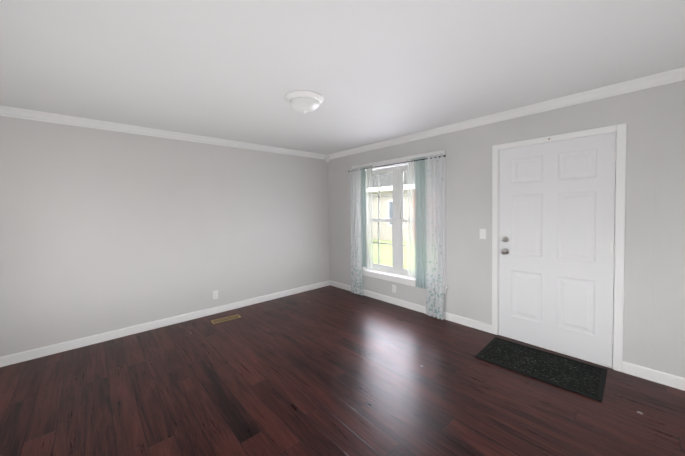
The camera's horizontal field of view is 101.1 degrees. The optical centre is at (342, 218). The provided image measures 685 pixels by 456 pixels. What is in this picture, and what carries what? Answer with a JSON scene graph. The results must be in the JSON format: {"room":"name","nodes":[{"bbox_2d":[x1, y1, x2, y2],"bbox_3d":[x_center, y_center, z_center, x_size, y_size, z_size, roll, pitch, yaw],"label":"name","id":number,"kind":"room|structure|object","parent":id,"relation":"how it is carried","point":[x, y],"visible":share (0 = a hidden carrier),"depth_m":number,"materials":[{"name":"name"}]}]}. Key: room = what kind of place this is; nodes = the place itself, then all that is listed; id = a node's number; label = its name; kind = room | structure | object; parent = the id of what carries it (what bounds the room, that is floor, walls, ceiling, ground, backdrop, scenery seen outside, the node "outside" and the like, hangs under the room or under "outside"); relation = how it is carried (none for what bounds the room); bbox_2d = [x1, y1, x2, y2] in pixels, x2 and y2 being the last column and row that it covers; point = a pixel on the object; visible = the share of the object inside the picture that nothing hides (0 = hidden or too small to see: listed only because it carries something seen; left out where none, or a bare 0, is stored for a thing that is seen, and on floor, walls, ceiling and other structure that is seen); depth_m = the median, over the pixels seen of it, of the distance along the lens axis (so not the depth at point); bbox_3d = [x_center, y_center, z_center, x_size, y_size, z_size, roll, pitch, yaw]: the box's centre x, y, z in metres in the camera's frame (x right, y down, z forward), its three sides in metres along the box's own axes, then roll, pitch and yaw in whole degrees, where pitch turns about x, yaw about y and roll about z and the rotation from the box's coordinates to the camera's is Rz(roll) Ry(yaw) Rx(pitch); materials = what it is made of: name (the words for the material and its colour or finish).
{"room":"empty living room","nodes":[
{"label":"empty living room","id":0,"kind":"room"},
{"bbox_2d":[0,116,329,356],"bbox_3d":[-1.805,0.108,3.996,4.350,2.424,0.160,-3,3,-42],"label":"wall","id":1,"kind":"structure","parent":0,"point":[102,231],"depth_m":3.33,"materials":[{"name":"paint"}]},
{"bbox_2d":[0,106,326,158],"bbox_3d":[-1.743,-1.064,3.873,3.840,0.076,0.072,-3,3,-42],"label":"crown molding","id":2,"kind":"structure","parent":1,"relation":"attached to","point":[6,111],"depth_m":3.28,"materials":[{"name":"paint"}]},
{"bbox_2d":[0,281,327,366],"bbox_3d":[-1.713,1.273,3.984,3.990,0.094,0.013,-3,3,-42],"label":"baseboard","id":3,"kind":"structure","parent":1,"relation":"attached to","point":[27,355],"depth_m":3.33,"materials":[{"name":"paint"}]},
{"bbox_2d":[213,290,217,298],"bbox_3d":[-1.772,1.062,3.929,0.070,0.115,0.008,-3,3,-42],"label":"outlet","id":4,"kind":"object","parent":1,"relation":"attached to","point":[215,294],"visible":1,"depth_m":3.93,"materials":[{"name":"white plastic"}]},
{"bbox_2d":[0,285,684,455],"bbox_3d":[0.043,1.418,2.010,4.350,0.120,5.620,-3,3,-42],"label":"floor","id":5,"kind":"structure","parent":0,"point":[329,370],"depth_m":2.14,"materials":[{"name":"brown wood"}]},
{"bbox_2d":[211,314,240,323],"bbox_3d":[-1.535,1.323,3.721,0.350,0.006,0.130,-2,2,-38],"label":"floor vent","id":6,"kind":"object","parent":5,"relation":"in","point":[225,319],"visible":1,"depth_m":3.71,"materials":[{"name":"gold metal"}]},
{"bbox_2d":[475,337,606,401],"bbox_3d":[1.767,1.305,2.548,0.564,0.013,0.890,-3,3,-44],"label":"door mat","id":7,"kind":"object","parent":5,"relation":"on","point":[581,378],"visible":1,"depth_m":2.47,"materials":[{"name":"black rubber"}]},
{"bbox_2d":[0,0,684,154],"bbox_3d":[0.001,-1.125,1.924,4.350,0.120,5.620,-3,3,-42],"label":"ceiling","id":8,"kind":"structure","parent":0,"point":[372,71],"depth_m":1.88,"materials":[{"name":"paint"}]},
{"bbox_2d":[285,90,322,113],"bbox_3d":[-0.340,-1.011,2.524,0.340,0.136,0.340,-3,3,-42],"label":"ceiling light fixture","id":9,"kind":"object","parent":8,"relation":"attached to","point":[304,101],"visible":1,"depth_m":2.43,"materials":[{"name":"white glass"}]},
{"bbox_2d":[328,80,684,377],"bbox_3d":[1.578,0.074,3.367,0.160,2.424,5.300,-3,3,-42],"label":"wall","id":10,"kind":"structure","parent":0,"point":[468,169],"depth_m":2.45,"materials":[{"name":"paint"}]},
{"bbox_2d":[392,285,395,292],"bbox_3d":[0.767,1.042,4.192,0.008,0.115,0.070,-3,3,-42],"label":"outlet","id":11,"kind":"object","parent":10,"relation":"attached to","point":[394,288],"visible":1,"depth_m":4.19,"materials":[{"name":"white plastic"}]},
{"bbox_2d":[352,150,446,293],"bbox_3d":[0.783,0.029,4.210,0.192,1.813,1.715,-3,3,-42],"label":"window","id":12,"kind":"structure","parent":10,"relation":"in","point":[398,219],"depth_m":4.24,"materials":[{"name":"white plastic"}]},
{"bbox_2d":[348,153,445,319],"bbox_3d":[0.706,0.220,4.146,0.068,2.085,1.740,-3,3,-42],"label":"curtains","id":13,"kind":"object","parent":12,"relation":"attached to","point":[428,225],"visible":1,"depth_m":3.75,"materials":[{"name":"white fabric"}]},
{"bbox_2d":[328,280,491,332],"bbox_3d":[0.734,1.225,4.236,0.013,0.094,2.852,-3,3,-42],"label":"baseboard","id":14,"kind":"structure","parent":10,"relation":"attached to","point":[465,321],"depth_m":3.90,"materials":[{"name":"paint"}]},
{"bbox_2d":[480,229,485,238],"bbox_3d":[1.600,0.173,3.216,0.017,0.115,0.070,-3,3,-42],"label":"light switch","id":15,"kind":"object","parent":10,"relation":"attached to","point":[482,233],"visible":1,"depth_m":3.21,"materials":[{"name":"white plastic"}]},
{"bbox_2d":[328,67,684,158],"bbox_3d":[1.473,-1.095,3.250,0.072,0.076,5.300,-3,3,-42],"label":"crown molding","id":16,"kind":"structure","parent":10,"relation":"attached to","point":[663,78],"depth_m":2.73,"materials":[{"name":"paint"}]},
{"bbox_2d":[499,132,616,366],"bbox_3d":[2.024,0.272,2.753,0.116,2.032,0.922,-3,3,-42],"label":"door","id":17,"kind":"structure","parent":10,"relation":"in","point":[556,238],"depth_m":2.70,"materials":[{"name":"paint"}]},
{"bbox_2d":[492,123,626,371],"bbox_3d":[2.079,0.247,2.806,0.176,2.100,1.044,-3,3,-42],"label":"door frame","id":18,"kind":"structure","parent":10,"relation":"attached to","point":[620,130],"depth_m":2.42,"materials":[{"name":"paint"}]},
{"bbox_2d":[622,361,684,390],"bbox_3d":[2.839,1.269,1.897,0.013,0.094,1.354,-3,3,-42],"label":"baseboard","id":19,"kind":"structure","parent":10,"relation":"attached to","point":[670,380],"depth_m":2.26,"materials":[{"name":"paint"}]},
{"label":"outside","id":20,"kind":"structure","parent":0,"visible":0},
{"bbox_2d":[364,238,414,271],"bbox_3d":[29.565,0.564,32.142,79.820,0.300,120.000,-3,3,-42],"label":"ground","id":21,"kind":"structure","parent":20,"point":[387,251],"depth_m":12.19,"materials":[{"name":"green plant"}]},
{"bbox_2d":[366,170,414,241],"bbox_3d":[4.860,-1.630,21.564,9.320,5.600,7.800,-3,3,-42],"label":"neighbouring house","id":22,"kind":"structure","parent":21,"relation":"on","point":[388,186],"depth_m":17.63,"materials":[{"name":"brick"}]}
]}

